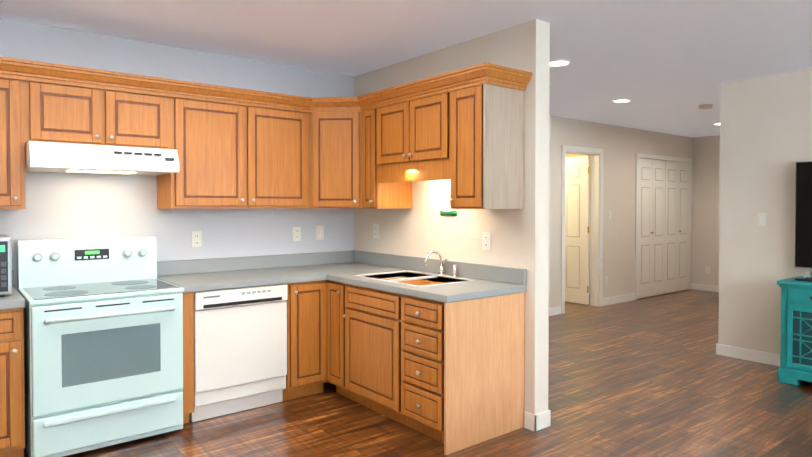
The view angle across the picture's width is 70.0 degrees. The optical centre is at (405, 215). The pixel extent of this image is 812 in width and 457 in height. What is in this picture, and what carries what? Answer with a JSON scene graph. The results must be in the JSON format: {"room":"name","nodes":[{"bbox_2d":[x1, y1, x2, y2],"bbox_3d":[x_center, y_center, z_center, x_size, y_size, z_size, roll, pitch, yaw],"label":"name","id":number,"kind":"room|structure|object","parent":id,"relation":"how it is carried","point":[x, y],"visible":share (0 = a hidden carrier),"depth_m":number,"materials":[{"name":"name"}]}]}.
{"room":"kitchen","nodes":[
{"label":"kitchen","id":0,"kind":"room"},
{"bbox_2d":[0,18,351,289],"bbox_3d":[-1.990,0.053,3.796,4.120,2.440,0.120,-1,1,-39],"label":"wall","id":1,"kind":"structure","parent":0,"point":[59,205],"depth_m":3.94,"materials":[{"name":"paint"}]},
{"bbox_2d":[0,69,27,208],"bbox_3d":[-2.449,-0.401,3.125,0.634,0.730,0.341,-1,1,-39],"label":"upper cabinet","id":2,"kind":"object","parent":1,"relation":"attached to","point":[13,86],"depth_m":3.15,"materials":[{"name":"brown wood"}]},
{"bbox_2d":[28,73,175,149],"bbox_3d":[-1.896,-0.593,3.562,0.780,0.360,0.341,-1,1,-39],"label":"upper cabinet","id":3,"kind":"object","parent":1,"relation":"attached to","point":[60,109],"depth_m":3.41,"materials":[{"name":"brown wood"}]},
{"bbox_2d":[25,141,178,174],"bbox_3d":[-1.845,-0.335,3.503,0.770,0.146,0.500,-1,1,-39],"label":"range hood","id":4,"kind":"object","parent":3,"relation":"attached to","point":[67,157],"visible":0.96,"depth_m":3.31,"materials":[{"name":"white metal"}]},
{"bbox_2d":[12,250,351,285],"bbox_3d":[-1.633,0.360,3.992,3.057,0.100,0.019,-1,1,-39],"label":"backsplash","id":5,"kind":"structure","parent":1,"relation":"attached to","point":[193,266],"depth_m":4.34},
{"bbox_2d":[191,231,201,247],"bbox_3d":[-1.486,0.168,4.113,0.072,0.115,0.008,-1,1,-39],"label":"electrical outlet","id":6,"kind":"object","parent":1,"relation":"attached to","point":[196,239],"visible":1,"depth_m":4.11,"materials":[{"name":"white plastic"}]},
{"bbox_2d":[157,93,235,208],"bbox_3d":[-1.372,-0.415,3.982,0.559,0.730,0.341,-1,1,-39],"label":"upper cabinet","id":7,"kind":"object","parent":1,"relation":"attached to","point":[205,178],"depth_m":3.81,"materials":[{"name":"brown wood"}]},
{"bbox_2d":[236,97,311,208],"bbox_3d":[-1.001,-0.419,4.251,0.601,0.730,0.383,-1,1,-39],"label":"upper cabinet","id":8,"kind":"object","parent":1,"relation":"attached to","point":[274,138],"depth_m":4.11,"materials":[{"name":"brown wood"}]},
{"bbox_2d":[292,227,300,240],"bbox_3d":[-0.869,0.145,4.605,0.072,0.115,0.008,-1,1,-39],"label":"electrical outlet","id":9,"kind":"object","parent":1,"relation":"attached to","point":[296,233],"visible":1,"depth_m":4.60,"materials":[{"name":"white plastic"}]},
{"bbox_2d":[316,226,323,239],"bbox_3d":[-0.702,0.138,4.734,0.072,0.115,0.014,-1,1,-39],"label":"light switch","id":10,"kind":"object","parent":1,"relation":"attached to","point":[319,232],"visible":1,"depth_m":4.73,"materials":[{"name":"white plastic"}]},
{"bbox_2d":[0,0,811,137],"bbox_3d":[2.174,-1.216,3.780,10.940,0.100,8.820,-1,1,-39],"label":"ceiling","id":11,"kind":"structure","parent":0,"point":[667,66],"depth_m":3.75,"materials":[{"name":"paint"}]},
{"bbox_2d":[550,60,569,66],"bbox_3d":[1.168,-1.173,4.450,0.180,0.016,0.180,-1,1,-39],"label":"recessed light","id":12,"kind":"object","parent":11,"relation":"in","point":[555,63],"visible":0.73,"depth_m":4.44,"materials":[{"name":"white"}]},
{"bbox_2d":[612,99,630,102],"bbox_3d":[2.244,-1.199,6.036,0.180,0.016,0.180,-1,1,-39],"label":"recessed light","id":13,"kind":"object","parent":11,"relation":"in","point":[620,100],"visible":0.98,"depth_m":6.02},
{"bbox_2d":[699,104,712,108],"bbox_3d":[3.274,-1.191,6.332,0.140,0.035,0.140,-1,1,-39],"label":"smoke detector","id":14,"kind":"object","parent":11,"relation":"attached to","point":[706,106],"visible":1,"depth_m":6.28,"materials":[{"name":"plastic"}]},
{"bbox_2d":[24,289,811,456],"bbox_3d":[2.174,1.323,3.822,10.940,0.100,8.820,-1,1,-39],"label":"floor","id":15,"kind":"structure","parent":0,"point":[655,376],"depth_m":3.74,"materials":[{"name":"brown wood"}]},
{"bbox_2d":[0,310,24,456],"bbox_3d":[-2.389,0.876,3.014,0.625,0.820,0.620,-1,1,-39],"label":"base cabinet","id":16,"kind":"object","parent":15,"relation":"on","point":[12,395],"depth_m":2.94,"materials":[{"name":"brown wood"}]},
{"bbox_2d":[0,286,24,309],"bbox_3d":[-2.387,0.446,3.000,0.640,0.040,0.634,-1,1,-39],"label":"countertop","id":17,"kind":"structure","parent":16,"relation":"on","point":[14,301],"depth_m":2.94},
{"bbox_2d":[0,234,11,296],"bbox_3d":[-2.394,0.268,2.983,0.580,0.313,0.449,-1,1,-39],"label":"microwave","id":18,"kind":"object","parent":17,"relation":"on","point":[5,267],"visible":1,"depth_m":3.00,"materials":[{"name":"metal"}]},
{"bbox_2d":[17,236,183,456],"bbox_3d":[-1.784,0.713,3.397,0.768,1.135,0.713,-1,1,-39],"label":"range","id":19,"kind":"object","parent":15,"relation":"on","point":[103,342],"visible":0.98,"depth_m":3.20,"materials":[{"name":"white metal"}]},
{"bbox_2d":[189,284,286,421],"bbox_3d":[-1.214,0.862,3.924,0.620,0.811,0.602,-1,1,-39],"label":"dishwasher","id":20,"kind":"object","parent":15,"relation":"on","point":[240,349],"visible":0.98,"depth_m":3.69,"materials":[{"name":"white plastic"}]},
{"bbox_2d":[248,278,323,400],"bbox_3d":[-0.845,0.856,4.221,0.318,0.820,0.656,-1,1,-39],"label":"base cabinet","id":21,"kind":"object","parent":15,"relation":"on","point":[305,300],"depth_m":3.98,"materials":[{"name":"brown wood"}]},
{"bbox_2d":[157,262,395,293],"bbox_3d":[-0.884,0.427,4.197,1.631,0.040,0.634,-1,1,-39],"label":"countertop","id":22,"kind":"structure","parent":21,"relation":"on","point":[219,279],"depth_m":3.97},
{"bbox_2d":[324,278,347,397],"bbox_3d":[-0.244,0.857,4.159,0.687,0.820,0.310,-1,1,-39],"label":"base cabinet","id":23,"kind":"object","parent":15,"relation":"on","point":[335,293],"depth_m":3.98,"materials":[{"name":"brown wood"}]},
{"bbox_2d":[348,282,387,416],"bbox_3d":[0.006,0.862,3.883,0.640,0.820,0.663,-1,1,-39],"label":"base cabinet","id":24,"kind":"object","parent":15,"relation":"on","point":[367,305],"depth_m":3.69,"materials":[{"name":"brown wood"}]},
{"bbox_2d":[388,290,524,454],"bbox_3d":[0.319,0.868,3.488,0.641,0.820,0.471,-1,1,-39],"label":"base cabinet","id":25,"kind":"object","parent":15,"relation":"on","point":[432,348],"depth_m":3.29,"materials":[{"name":"brown wood"}]},
{"bbox_2d":[328,270,525,301],"bbox_3d":[0.084,0.434,3.770,0.649,0.040,1.245,-1,1,-39],"label":"countertop","id":26,"kind":"structure","parent":25,"relation":"on","point":[451,291],"depth_m":3.40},
{"bbox_2d":[356,270,475,285],"bbox_3d":[0.039,0.460,3.834,0.464,0.103,0.724,-1,1,-39],"label":"sink","id":27,"kind":"object","parent":26,"relation":"in","point":[409,277],"depth_m":3.98,"materials":[{"name":"silver metal"}]},
{"bbox_2d":[424,250,459,277],"bbox_3d":[0.239,0.324,3.917,0.166,0.174,0.175,-1,1,-39],"label":"faucet","id":28,"kind":"object","parent":26,"relation":"on","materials":[{"name":"silver metal"}]},
{"bbox_2d":[776,276,811,385],"bbox_3d":[3.475,0.884,3.912,0.487,0.775,1.590,-1,1,-39],"label":"tv stand","id":29,"kind":"object","parent":15,"relation":"on","point":[795,368],"visible":0.96,"depth_m":4.31,"materials":[{"name":"teal paint"}]},
{"bbox_2d":[794,161,811,277],"bbox_3d":[3.571,0.036,4.013,0.182,0.912,1.540,-1,1,-39],"label":"tv","id":30,"kind":"object","parent":29,"relation":"on","point":[803,218],"visible":1,"depth_m":4.58,"materials":[{"name":"black plastic"}]},
{"bbox_2d":[795,278,811,281],"bbox_3d":[2.999,0.481,4.325,0.040,0.014,0.160,-1,1,-39],"label":"remote control","id":31,"kind":"object","parent":29,"relation":"on","point":[805,279],"visible":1,"depth_m":4.32,"materials":[{"name":"black plastic"}]},
{"bbox_2d":[352,19,555,414],"bbox_3d":[0.215,0.046,4.230,0.130,2.440,1.930,-1,1,-39],"label":"wall","id":32,"kind":"structure","parent":0,"point":[520,238],"depth_m":3.67,"materials":[{"name":"paint"}]},
{"bbox_2d":[288,94,403,208],"bbox_3d":[-0.476,-0.462,4.492,0.607,0.808,0.659,-1,1,-39],"label":"upper cabinet","id":33,"kind":"object","parent":32,"relation":"attached to","point":[343,175],"depth_m":4.26,"materials":[{"name":"brown wood"}]},
{"bbox_2d":[373,224,378,237],"bbox_3d":[-0.243,0.124,4.690,0.008,0.115,0.072,-1,1,-39],"label":"outlet","id":34,"kind":"object","parent":32,"relation":"attached to","point":[375,230],"visible":1,"depth_m":4.69,"materials":[{"name":"white plastic"}]},
{"bbox_2d":[372,73,447,168],"bbox_3d":[0.152,-0.603,3.915,0.341,0.508,0.765,-1,1,-39],"label":"upper cabinet","id":35,"kind":"object","parent":32,"relation":"attached to","point":[410,121],"depth_m":3.78,"materials":[{"name":"brown wood"}]},
{"bbox_2d":[352,250,525,285],"bbox_3d":[0.138,0.357,4.206,0.020,0.100,1.860,-1,1,-39],"label":"backsplash","id":36,"kind":"structure","parent":32,"relation":"attached to","point":[467,270],"depth_m":3.89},
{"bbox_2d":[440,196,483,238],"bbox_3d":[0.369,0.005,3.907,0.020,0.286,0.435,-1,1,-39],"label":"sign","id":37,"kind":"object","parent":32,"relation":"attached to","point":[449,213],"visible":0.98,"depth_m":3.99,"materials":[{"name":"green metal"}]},
{"bbox_2d":[436,62,527,208],"bbox_3d":[0.464,-0.446,3.525,0.341,0.808,0.369,-1,1,-39],"label":"upper cabinet","id":38,"kind":"object","parent":32,"relation":"attached to","point":[462,130],"depth_m":3.38,"materials":[{"name":"brown wood"}]},
{"bbox_2d":[482,232,490,249],"bbox_3d":[0.517,0.164,3.737,0.008,0.115,0.072,-1,1,-39],"label":"outlet","id":39,"kind":"object","parent":32,"relation":"attached to","point":[486,242],"visible":1,"depth_m":3.73,"materials":[{"name":"white plastic"}]},
{"bbox_2d":[524,410,550,426],"bbox_3d":[0.184,1.216,4.388,0.014,0.095,2.214,-1,1,-39],"label":"baseboard","id":40,"kind":"structure","parent":32,"relation":"attached to","point":[537,422],"depth_m":3.48,"materials":[{"name":"white wood"}]},
{"bbox_2d":[552,116,691,306],"bbox_3d":[2.005,-0.005,7.335,6.800,2.440,0.120,-1,1,-39],"label":"wall","id":41,"kind":"structure","parent":0,"point":[620,145],"depth_m":7.96,"materials":[{"name":"paint"}]},
{"bbox_2d":[549,306,560,315],"bbox_3d":[0.701,1.186,6.231,3.120,0.095,0.014,-1,1,-39],"label":"baseboard","id":42,"kind":"structure","parent":41,"relation":"attached to","point":[554,310],"depth_m":7.12,"materials":[{"name":"white wood"}]},
{"bbox_2d":[565,156,589,304],"bbox_3d":[2.196,0.193,8.052,0.112,1.998,0.762,-1,1,-39],"label":"door leaf","id":43,"kind":"structure","parent":41,"relation":"in","point":[577,195],"depth_m":7.90,"materials":[{"name":"white wood"}]},
{"bbox_2d":[603,293,634,305],"bbox_3d":[2.946,1.157,8.019,0.820,0.095,0.014,-1,1,-39],"label":"baseboard","id":44,"kind":"structure","parent":41,"relation":"attached to","point":[629,297],"depth_m":8.00,"materials":[{"name":"white wood"}]},
{"bbox_2d":[638,158,688,297],"bbox_3d":[3.932,0.175,8.756,1.510,2.005,0.055,-1,1,-39],"label":"bifold closet doors","id":45,"kind":"structure","parent":41,"relation":"in","point":[663,260],"depth_m":8.73,"materials":[{"name":"white wood"}]},
{"bbox_2d":[692,135,715,285],"bbox_3d":[5.312,-0.024,8.544,0.120,2.440,2.070,-1,1,-39],"label":"wall","id":46,"kind":"structure","parent":0,"point":[703,148],"depth_m":9.19,"materials":[{"name":"paint"}]},
{"bbox_2d":[691,283,718,291],"bbox_3d":[5.258,1.149,8.519,0.020,0.095,2.110,-1,1,-39],"label":"baseboard","id":47,"kind":"structure","parent":46,"relation":"attached to","point":[703,287],"depth_m":9.17,"materials":[{"name":"white wood"}]},
{"bbox_2d":[705,266,709,273],"bbox_3d":[4.761,0.856,9.148,0.008,0.115,0.072,-1,1,-39],"label":"outlet","id":48,"kind":"object","parent":46,"relation":"attached to","point":[707,269],"visible":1,"depth_m":9.15,"materials":[{"name":"white plastic"}]},
{"bbox_2d":[716,69,811,354],"bbox_3d":[4.409,0.062,3.306,0.120,2.440,4.960,-1,1,-39],"label":"wall","id":49,"kind":"structure","parent":0,"point":[746,160],"depth_m":4.96,"materials":[{"name":"paint"}]},
{"bbox_2d":[716,343,779,366],"bbox_3d":[4.360,1.234,3.295,0.034,0.095,4.974,-1,1,-39],"label":"baseboard","id":50,"kind":"structure","parent":49,"relation":"attached to","point":[724,350],"depth_m":5.02,"materials":[{"name":"white wood"}]},
{"bbox_2d":[757,213,766,226],"bbox_3d":[3.027,0.035,4.928,0.014,0.115,0.072,-1,1,-39],"label":"light switch","id":51,"kind":"object","parent":49,"relation":"attached to","point":[762,220],"visible":1,"depth_m":4.93,"materials":[{"name":"white plastic"}]}
]}

